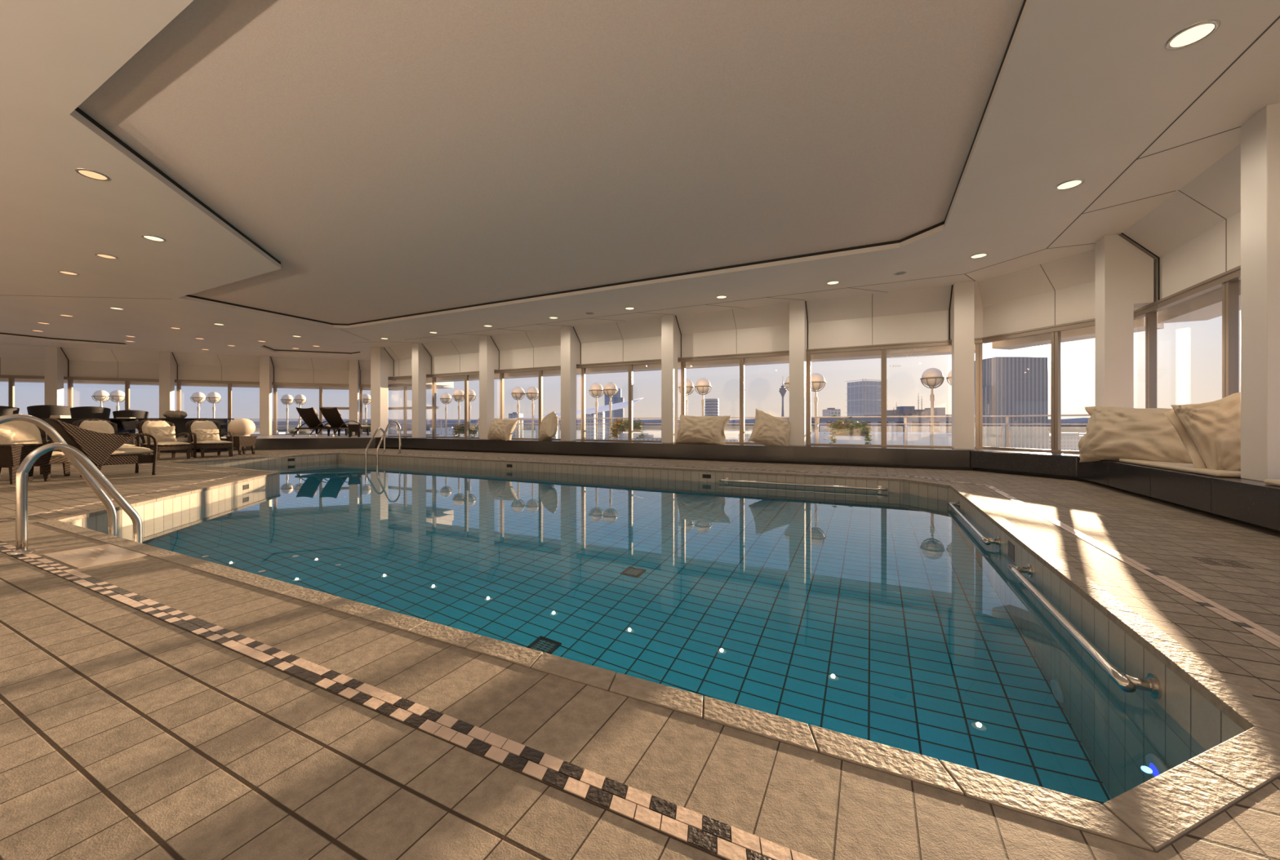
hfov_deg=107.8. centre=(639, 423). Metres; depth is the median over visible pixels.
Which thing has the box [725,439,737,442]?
house
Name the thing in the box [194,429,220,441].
throw pillow
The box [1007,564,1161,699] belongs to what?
grab rail
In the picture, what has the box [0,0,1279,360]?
ceiling
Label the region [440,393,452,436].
globe street lamp
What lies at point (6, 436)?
throw pillow
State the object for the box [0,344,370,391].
wall
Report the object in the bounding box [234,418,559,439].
terrace railing
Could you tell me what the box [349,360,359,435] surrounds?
column
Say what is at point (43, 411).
tub chair
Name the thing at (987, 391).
office block
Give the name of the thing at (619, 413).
skyscraper
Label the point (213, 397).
globe street lamp
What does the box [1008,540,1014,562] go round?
tile
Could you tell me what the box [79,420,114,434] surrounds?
cushion
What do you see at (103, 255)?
recessed light
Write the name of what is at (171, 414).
folded towel
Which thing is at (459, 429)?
flower box
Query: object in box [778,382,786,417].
tower
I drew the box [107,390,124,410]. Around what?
globe street lamp
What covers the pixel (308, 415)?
sun lounger
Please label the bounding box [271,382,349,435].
window
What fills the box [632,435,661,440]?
house
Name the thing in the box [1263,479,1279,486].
seat pad
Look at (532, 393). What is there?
globe street lamp
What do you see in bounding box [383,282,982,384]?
wall
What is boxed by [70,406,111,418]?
tub chair
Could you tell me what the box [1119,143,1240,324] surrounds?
wall
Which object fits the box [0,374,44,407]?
window
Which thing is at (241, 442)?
wicker side table
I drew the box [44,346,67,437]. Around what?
column
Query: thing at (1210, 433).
floor cushion
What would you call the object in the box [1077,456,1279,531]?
bench
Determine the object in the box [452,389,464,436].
globe street lamp
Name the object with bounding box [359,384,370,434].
window
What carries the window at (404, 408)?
in the wall at (389, 382)
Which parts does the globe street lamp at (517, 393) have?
globe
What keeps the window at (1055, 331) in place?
in the wall at (1062, 291)
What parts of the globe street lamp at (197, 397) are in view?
globe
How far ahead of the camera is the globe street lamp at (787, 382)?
13.78 m
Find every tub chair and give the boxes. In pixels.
[0,405,19,416]
[26,404,72,421]
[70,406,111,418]
[112,410,149,428]
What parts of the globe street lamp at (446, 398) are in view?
globe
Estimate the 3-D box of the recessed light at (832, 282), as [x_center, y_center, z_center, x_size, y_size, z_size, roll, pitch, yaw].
[3.605,-2.619,8.716,0.248,0.011,0.248,0,0,26]
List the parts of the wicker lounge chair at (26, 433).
backrest, arm, seat frame, leg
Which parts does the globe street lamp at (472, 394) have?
globe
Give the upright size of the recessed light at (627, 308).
0.011 m
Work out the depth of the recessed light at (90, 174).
4.92 m
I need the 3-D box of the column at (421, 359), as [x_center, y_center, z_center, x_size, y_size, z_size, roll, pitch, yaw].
[-7.274,-1.066,15.546,0.314,3.112,0.500,0,0,26]
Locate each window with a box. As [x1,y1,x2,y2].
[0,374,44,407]
[63,377,159,418]
[174,379,259,435]
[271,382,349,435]
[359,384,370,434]
[387,377,439,436]
[387,383,439,435]
[389,374,426,437]
[426,371,494,438]
[493,365,560,439]
[576,359,661,442]
[677,351,789,444]
[806,339,951,448]
[974,337,982,448]
[982,318,1136,453]
[1133,305,1156,408]
[1147,265,1240,398]
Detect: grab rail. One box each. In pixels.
[719,477,888,491]
[946,501,1000,547]
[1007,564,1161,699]
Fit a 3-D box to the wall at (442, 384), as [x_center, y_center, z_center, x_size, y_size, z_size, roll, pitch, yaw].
[-8.334,-0.830,17.550,1.120,3.980,2.150,0,0,26]
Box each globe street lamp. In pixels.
[91,390,109,407]
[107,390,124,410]
[190,391,206,418]
[205,391,221,418]
[280,394,293,434]
[293,394,306,427]
[362,394,370,433]
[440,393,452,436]
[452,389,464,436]
[462,389,475,437]
[511,386,525,438]
[525,386,538,438]
[588,382,603,439]
[602,382,617,439]
[677,378,694,415]
[694,377,711,416]
[784,376,789,391]
[811,373,826,443]
[920,368,944,445]
[946,369,951,386]
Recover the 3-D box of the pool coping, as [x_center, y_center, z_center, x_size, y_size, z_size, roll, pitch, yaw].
[-3.584,0.874,7.110,14.887,0.037,6.971,0,0,26]
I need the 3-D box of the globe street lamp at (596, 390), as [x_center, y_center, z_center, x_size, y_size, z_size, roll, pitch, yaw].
[-1.572,-0.233,16.872,0.562,2.425,0.562,0,0,-1]
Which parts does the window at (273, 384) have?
sill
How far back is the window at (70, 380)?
16.90 m
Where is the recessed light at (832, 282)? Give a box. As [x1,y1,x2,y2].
[826,280,839,284]
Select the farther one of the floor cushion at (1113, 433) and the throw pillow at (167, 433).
the throw pillow at (167, 433)
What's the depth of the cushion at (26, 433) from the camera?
7.63 m
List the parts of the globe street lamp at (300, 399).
globe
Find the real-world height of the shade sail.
0.930 m
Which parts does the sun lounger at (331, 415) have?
backrest, bed frame, arm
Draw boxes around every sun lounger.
[291,407,347,436]
[315,407,370,436]
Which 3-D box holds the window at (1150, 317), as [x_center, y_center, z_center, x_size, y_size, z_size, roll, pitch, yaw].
[7.174,-0.570,6.651,0.110,2.120,0.510,0,0,26]
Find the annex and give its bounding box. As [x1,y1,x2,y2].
[811,431,951,445]
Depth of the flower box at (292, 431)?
21.91 m
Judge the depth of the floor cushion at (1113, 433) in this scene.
5.70 m
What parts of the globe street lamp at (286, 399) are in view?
globe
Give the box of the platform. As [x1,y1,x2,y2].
[45,434,438,452]
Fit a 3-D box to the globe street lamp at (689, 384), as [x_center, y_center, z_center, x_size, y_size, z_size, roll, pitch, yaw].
[1.519,-0.233,15.341,0.562,2.425,0.562,0,0,30]
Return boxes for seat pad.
[1119,458,1240,477]
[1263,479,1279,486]
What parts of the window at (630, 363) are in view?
sill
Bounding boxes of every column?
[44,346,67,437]
[159,351,177,418]
[259,355,273,435]
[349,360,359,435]
[370,346,393,437]
[412,342,431,438]
[479,335,498,439]
[560,326,580,440]
[661,314,680,443]
[789,300,807,445]
[950,280,974,449]
[1095,234,1153,408]
[1240,102,1279,481]
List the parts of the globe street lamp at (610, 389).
globe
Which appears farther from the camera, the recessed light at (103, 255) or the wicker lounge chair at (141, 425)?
the wicker lounge chair at (141, 425)
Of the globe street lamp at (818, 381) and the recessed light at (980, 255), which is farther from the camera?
the globe street lamp at (818, 381)
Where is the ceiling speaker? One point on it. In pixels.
(897, 273)
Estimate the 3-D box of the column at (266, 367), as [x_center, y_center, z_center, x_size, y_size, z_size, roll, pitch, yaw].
[-14.780,-1.066,18.479,0.310,3.112,0.500,0,0,-22]
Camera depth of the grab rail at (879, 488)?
7.63 m
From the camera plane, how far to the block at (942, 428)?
51.99 m
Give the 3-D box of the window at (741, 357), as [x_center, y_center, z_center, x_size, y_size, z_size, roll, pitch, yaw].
[2.234,-0.570,11.119,3.010,2.120,0.110,0,0,26]
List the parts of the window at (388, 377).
sill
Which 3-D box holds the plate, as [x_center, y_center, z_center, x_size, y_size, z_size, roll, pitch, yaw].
[-3.534,0.858,3.026,0.640,0.007,0.295,0,0,26]
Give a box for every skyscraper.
[604,388,621,439]
[613,397,623,439]
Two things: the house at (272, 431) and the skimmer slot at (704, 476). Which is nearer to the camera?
the skimmer slot at (704, 476)
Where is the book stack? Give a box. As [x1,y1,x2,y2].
[49,415,71,418]
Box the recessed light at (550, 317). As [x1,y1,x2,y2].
[548,316,558,319]
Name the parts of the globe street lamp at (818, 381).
globe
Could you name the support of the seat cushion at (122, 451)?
on the wicker armchair at (101, 449)
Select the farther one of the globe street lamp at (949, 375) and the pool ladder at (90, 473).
the globe street lamp at (949, 375)
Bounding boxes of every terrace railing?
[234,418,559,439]
[474,415,1011,448]
[999,414,1090,448]
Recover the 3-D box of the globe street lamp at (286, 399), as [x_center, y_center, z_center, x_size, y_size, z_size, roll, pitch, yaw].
[-17.835,-0.233,23.600,0.562,2.425,0.562,0,0,31]
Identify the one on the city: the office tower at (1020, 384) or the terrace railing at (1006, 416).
the office tower at (1020, 384)
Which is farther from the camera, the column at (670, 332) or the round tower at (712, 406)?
the round tower at (712, 406)
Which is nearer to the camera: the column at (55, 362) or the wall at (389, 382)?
the column at (55, 362)
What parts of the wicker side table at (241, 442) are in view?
leg, leg, leg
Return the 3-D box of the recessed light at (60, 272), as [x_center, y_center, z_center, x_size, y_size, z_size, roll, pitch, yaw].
[-9.980,-2.619,8.148,0.248,0.011,0.248,0,0,26]
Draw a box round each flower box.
[287,426,310,434]
[346,422,370,433]
[448,422,478,437]
[606,417,644,439]
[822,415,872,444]
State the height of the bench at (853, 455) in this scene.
0.371 m
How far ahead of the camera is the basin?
4.63 m
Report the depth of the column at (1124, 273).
6.47 m
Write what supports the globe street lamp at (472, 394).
on the terrace
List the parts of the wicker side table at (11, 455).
leg, leg, leg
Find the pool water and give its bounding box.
[102,460,1205,804]
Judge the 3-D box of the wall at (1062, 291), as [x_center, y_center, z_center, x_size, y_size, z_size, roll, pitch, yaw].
[7.111,-0.830,7.981,1.123,3.980,2.192,0,0,-19]
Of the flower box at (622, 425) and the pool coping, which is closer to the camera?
the pool coping
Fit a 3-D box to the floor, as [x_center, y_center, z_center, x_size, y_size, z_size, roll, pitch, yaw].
[-8.834,0.860,9.455,31.668,0.001,17.600,0,0,26]
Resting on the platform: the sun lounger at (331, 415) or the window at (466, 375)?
the sun lounger at (331, 415)
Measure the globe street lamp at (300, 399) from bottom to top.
2.425 m
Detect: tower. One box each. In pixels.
[704,399,719,416]
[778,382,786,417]
[845,378,887,416]
[974,356,1048,449]
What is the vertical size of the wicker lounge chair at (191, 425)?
0.949 m
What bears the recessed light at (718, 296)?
in the ceiling
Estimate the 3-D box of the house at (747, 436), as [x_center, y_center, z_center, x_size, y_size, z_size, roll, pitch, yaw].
[122.544,24.483,518.190,22.764,24.754,16.931,0,0,0]
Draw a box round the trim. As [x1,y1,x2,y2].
[0,451,1279,859]
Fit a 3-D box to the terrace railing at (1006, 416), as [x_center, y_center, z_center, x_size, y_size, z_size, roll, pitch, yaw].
[1.146,0.398,15.263,17.560,1.165,0.300,0,0,26]
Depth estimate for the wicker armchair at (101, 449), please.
7.22 m
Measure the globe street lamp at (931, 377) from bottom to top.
2.425 m
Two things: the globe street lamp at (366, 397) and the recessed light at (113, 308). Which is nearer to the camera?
the recessed light at (113, 308)
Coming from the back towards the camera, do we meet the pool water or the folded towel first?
the folded towel
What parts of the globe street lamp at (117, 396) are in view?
globe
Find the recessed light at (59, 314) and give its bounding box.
[58,314,74,316]
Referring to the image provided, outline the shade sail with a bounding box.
[511,398,642,418]
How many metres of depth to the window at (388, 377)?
17.28 m
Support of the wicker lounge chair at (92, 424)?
on the floor
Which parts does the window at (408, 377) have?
sill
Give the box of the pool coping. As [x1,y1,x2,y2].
[36,452,1279,853]
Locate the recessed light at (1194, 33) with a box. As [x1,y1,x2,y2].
[1164,19,1221,49]
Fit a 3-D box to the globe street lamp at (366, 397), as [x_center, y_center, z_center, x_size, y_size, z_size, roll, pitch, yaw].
[-13.624,-0.233,23.200,0.562,2.425,0.562,0,0,-37]
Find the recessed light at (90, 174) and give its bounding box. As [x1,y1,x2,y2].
[74,168,111,181]
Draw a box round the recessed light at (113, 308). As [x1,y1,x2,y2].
[108,306,124,310]
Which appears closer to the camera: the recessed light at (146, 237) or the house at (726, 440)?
the recessed light at (146, 237)
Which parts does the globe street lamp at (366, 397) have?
globe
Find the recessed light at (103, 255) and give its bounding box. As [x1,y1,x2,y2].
[94,253,118,259]
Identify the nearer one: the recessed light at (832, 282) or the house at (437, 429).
the recessed light at (832, 282)
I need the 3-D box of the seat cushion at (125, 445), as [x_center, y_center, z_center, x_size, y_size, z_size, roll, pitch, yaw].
[-11.627,0.500,10.184,0.802,0.107,0.631,0,0,23]
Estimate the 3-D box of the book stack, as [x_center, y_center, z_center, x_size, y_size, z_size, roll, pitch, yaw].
[-16.830,-0.174,13.550,0.340,0.082,0.240,0,0,3]
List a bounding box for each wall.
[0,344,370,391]
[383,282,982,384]
[387,380,453,436]
[426,382,452,436]
[977,248,1164,350]
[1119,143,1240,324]
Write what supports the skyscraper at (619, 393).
on the city
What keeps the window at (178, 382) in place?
in the wall at (15, 360)
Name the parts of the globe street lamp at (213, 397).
globe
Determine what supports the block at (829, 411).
on the city
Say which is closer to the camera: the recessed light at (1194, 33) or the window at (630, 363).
the recessed light at (1194, 33)
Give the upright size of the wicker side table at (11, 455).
0.550 m
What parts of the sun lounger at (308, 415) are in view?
bed frame, backrest, arm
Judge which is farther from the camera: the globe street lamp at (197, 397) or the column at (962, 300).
the globe street lamp at (197, 397)
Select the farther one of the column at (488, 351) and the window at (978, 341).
the column at (488, 351)
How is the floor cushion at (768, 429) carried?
on the bench at (853, 455)
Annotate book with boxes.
[49,416,71,417]
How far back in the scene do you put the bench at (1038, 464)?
7.55 m
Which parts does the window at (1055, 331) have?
sill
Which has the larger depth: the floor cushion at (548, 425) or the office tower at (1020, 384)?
the office tower at (1020, 384)
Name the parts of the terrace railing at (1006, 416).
rail, rail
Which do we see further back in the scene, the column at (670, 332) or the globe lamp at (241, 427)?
the globe lamp at (241, 427)
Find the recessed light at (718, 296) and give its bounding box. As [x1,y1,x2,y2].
[715,295,727,298]
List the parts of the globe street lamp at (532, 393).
globe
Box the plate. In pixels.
[42,544,147,568]
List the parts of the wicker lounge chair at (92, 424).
rail, backrest, arm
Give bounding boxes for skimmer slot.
[243,484,248,489]
[702,474,711,478]
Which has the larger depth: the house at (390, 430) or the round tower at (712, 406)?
the house at (390, 430)
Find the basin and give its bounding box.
[66,453,1244,751]
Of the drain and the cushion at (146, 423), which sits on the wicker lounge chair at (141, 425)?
the cushion at (146, 423)
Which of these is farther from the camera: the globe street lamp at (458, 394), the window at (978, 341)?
the globe street lamp at (458, 394)
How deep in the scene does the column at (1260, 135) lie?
3.91 m
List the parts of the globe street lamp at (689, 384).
globe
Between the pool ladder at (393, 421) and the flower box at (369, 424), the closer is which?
the pool ladder at (393, 421)
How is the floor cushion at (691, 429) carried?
on the bench at (853, 455)
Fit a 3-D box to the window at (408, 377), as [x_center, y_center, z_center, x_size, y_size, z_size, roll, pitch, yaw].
[-8.021,-0.570,16.201,1.920,2.120,0.110,0,0,26]
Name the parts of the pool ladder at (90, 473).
rail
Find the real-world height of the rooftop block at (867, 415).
40.434 m
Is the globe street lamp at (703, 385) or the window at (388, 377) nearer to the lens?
the globe street lamp at (703, 385)
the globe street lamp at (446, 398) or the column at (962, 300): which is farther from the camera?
the globe street lamp at (446, 398)
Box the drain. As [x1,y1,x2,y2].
[1191,556,1253,568]
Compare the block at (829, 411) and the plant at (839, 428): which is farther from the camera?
the block at (829, 411)
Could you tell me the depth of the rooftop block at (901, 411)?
180.02 m
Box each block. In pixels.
[508,412,523,438]
[585,414,595,439]
[591,412,604,439]
[782,417,951,433]
[822,408,840,416]
[864,414,951,417]
[886,406,928,417]
[924,408,945,417]
[974,386,993,447]
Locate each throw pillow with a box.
[0,428,17,444]
[146,426,177,442]
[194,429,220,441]
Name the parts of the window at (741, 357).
sill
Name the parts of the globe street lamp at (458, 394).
globe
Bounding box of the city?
[135,429,1086,442]
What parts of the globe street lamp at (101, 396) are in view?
globe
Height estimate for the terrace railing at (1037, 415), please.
1.165 m
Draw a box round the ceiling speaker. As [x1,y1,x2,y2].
[893,271,906,275]
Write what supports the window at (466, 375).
in the wall at (923, 314)
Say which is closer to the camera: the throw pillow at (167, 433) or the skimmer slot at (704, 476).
the skimmer slot at (704, 476)
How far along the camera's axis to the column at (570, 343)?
12.68 m
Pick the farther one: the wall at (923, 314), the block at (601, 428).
the block at (601, 428)
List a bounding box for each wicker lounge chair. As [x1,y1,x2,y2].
[0,421,70,479]
[71,418,134,446]
[134,419,191,460]
[184,419,233,457]
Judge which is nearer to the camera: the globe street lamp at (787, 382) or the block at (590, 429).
the globe street lamp at (787, 382)
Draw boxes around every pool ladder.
[0,413,142,555]
[364,420,402,462]
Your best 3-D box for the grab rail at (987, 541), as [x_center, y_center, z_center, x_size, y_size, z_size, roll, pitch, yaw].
[3.462,1.015,4.914,0.121,0.090,2.184,0,0,26]
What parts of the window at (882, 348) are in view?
sill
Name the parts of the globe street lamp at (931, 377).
globe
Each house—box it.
[271,431,284,434]
[387,427,395,433]
[430,427,457,436]
[535,426,557,439]
[622,433,648,439]
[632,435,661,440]
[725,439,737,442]
[738,433,751,442]
[1048,432,1083,451]
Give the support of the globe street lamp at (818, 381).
on the terrace
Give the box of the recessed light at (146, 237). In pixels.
[141,235,165,241]
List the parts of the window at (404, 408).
sill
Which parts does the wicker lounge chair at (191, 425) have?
arm, leg, leg, backrest, seat frame, leg, arm, leg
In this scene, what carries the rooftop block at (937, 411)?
on the city
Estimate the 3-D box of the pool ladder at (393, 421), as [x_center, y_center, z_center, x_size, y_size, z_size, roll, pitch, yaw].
[-7.096,0.948,12.910,0.590,2.024,0.755,0,0,26]
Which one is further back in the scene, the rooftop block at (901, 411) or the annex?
the rooftop block at (901, 411)
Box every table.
[0,444,53,484]
[40,418,234,453]
[226,435,257,455]
[347,424,360,437]
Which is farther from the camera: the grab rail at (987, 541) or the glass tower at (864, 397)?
the glass tower at (864, 397)
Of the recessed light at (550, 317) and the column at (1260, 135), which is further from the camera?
the recessed light at (550, 317)
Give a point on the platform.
(272, 442)
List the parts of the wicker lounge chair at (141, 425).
arm, rail, backrest, leg, seat frame, leg, arm, leg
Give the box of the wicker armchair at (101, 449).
[44,417,157,476]
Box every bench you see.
[375,436,978,470]
[970,448,1090,481]
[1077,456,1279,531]
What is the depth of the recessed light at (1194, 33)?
3.15 m
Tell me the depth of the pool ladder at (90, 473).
3.34 m
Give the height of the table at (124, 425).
0.993 m
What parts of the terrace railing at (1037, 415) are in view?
rail, rail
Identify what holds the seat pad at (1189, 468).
on the bench at (1257, 503)
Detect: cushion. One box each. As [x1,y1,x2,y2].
[0,421,42,444]
[51,451,64,457]
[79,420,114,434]
[110,446,153,456]
[121,444,133,446]
[142,420,170,443]
[142,441,191,446]
[191,421,217,439]
[191,440,231,444]
[487,417,518,441]
[538,411,558,440]
[675,414,730,444]
[748,408,791,446]
[1078,405,1192,463]
[1164,392,1240,471]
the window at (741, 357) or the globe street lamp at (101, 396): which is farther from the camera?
the globe street lamp at (101, 396)
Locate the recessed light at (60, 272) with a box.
[57,271,79,275]
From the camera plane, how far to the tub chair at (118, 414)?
15.25 m
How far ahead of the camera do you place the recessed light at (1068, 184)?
5.12 m
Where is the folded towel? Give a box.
[163,410,186,418]
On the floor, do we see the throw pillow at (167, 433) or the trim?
the trim
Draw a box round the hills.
[135,417,1089,432]
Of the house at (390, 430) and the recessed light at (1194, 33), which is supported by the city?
the house at (390, 430)
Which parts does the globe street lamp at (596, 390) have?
globe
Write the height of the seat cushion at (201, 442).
0.107 m
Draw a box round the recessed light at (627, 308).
[624,306,635,310]
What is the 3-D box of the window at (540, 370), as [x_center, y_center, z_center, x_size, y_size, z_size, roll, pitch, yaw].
[-3.142,-0.570,13.783,2.990,2.120,0.110,0,0,26]
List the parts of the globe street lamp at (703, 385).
globe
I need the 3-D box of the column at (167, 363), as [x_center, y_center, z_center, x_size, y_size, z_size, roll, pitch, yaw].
[-17.544,-1.066,17.360,0.310,3.112,0.500,0,0,-22]
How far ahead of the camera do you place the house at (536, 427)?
662.85 m
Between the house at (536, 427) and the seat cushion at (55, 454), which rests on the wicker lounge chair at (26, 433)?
the seat cushion at (55, 454)
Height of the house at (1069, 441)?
28.196 m
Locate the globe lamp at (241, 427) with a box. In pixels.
[227,417,255,436]
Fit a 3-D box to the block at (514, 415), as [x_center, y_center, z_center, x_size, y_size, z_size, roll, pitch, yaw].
[-135.492,12.663,509.990,10.581,48.394,20.020,0,0,0]
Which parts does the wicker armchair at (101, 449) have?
backrest, panel, seat frame, arm, arm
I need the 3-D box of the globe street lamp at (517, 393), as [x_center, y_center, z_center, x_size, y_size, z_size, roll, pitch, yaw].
[-4.854,-0.233,18.600,0.562,2.425,0.562,0,0,-27]
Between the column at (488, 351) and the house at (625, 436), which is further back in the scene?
the house at (625, 436)
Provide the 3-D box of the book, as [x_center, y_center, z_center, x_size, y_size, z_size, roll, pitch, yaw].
[-16.828,-0.174,13.550,0.324,0.026,0.240,0,0,3]
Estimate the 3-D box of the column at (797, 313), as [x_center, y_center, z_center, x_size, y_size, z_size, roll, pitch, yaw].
[3.470,-1.066,10.222,0.314,3.112,0.500,0,0,26]
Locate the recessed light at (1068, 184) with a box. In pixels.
[1054,178,1084,190]
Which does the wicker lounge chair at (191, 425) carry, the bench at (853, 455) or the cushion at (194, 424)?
the cushion at (194, 424)
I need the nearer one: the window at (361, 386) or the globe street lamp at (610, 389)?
the globe street lamp at (610, 389)
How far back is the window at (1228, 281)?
5.06 m
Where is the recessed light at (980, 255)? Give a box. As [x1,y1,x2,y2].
[968,253,988,258]
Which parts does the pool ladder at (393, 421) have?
rail, rail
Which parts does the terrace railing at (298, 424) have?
rail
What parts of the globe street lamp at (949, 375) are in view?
globe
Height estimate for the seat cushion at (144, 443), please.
0.107 m
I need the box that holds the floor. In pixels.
[0,448,1279,859]
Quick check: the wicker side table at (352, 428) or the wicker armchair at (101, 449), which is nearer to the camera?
the wicker armchair at (101, 449)
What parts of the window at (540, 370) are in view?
sill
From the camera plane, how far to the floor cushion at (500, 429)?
13.34 m
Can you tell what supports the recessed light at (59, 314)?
in the ceiling
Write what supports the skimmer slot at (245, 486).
attached to the basin
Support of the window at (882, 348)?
in the wall at (923, 314)
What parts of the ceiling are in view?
recess panel, recess panel, recess panel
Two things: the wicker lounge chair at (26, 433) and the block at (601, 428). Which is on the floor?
the wicker lounge chair at (26, 433)
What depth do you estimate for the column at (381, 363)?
16.24 m
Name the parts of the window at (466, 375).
sill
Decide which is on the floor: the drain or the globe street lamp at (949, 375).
the drain

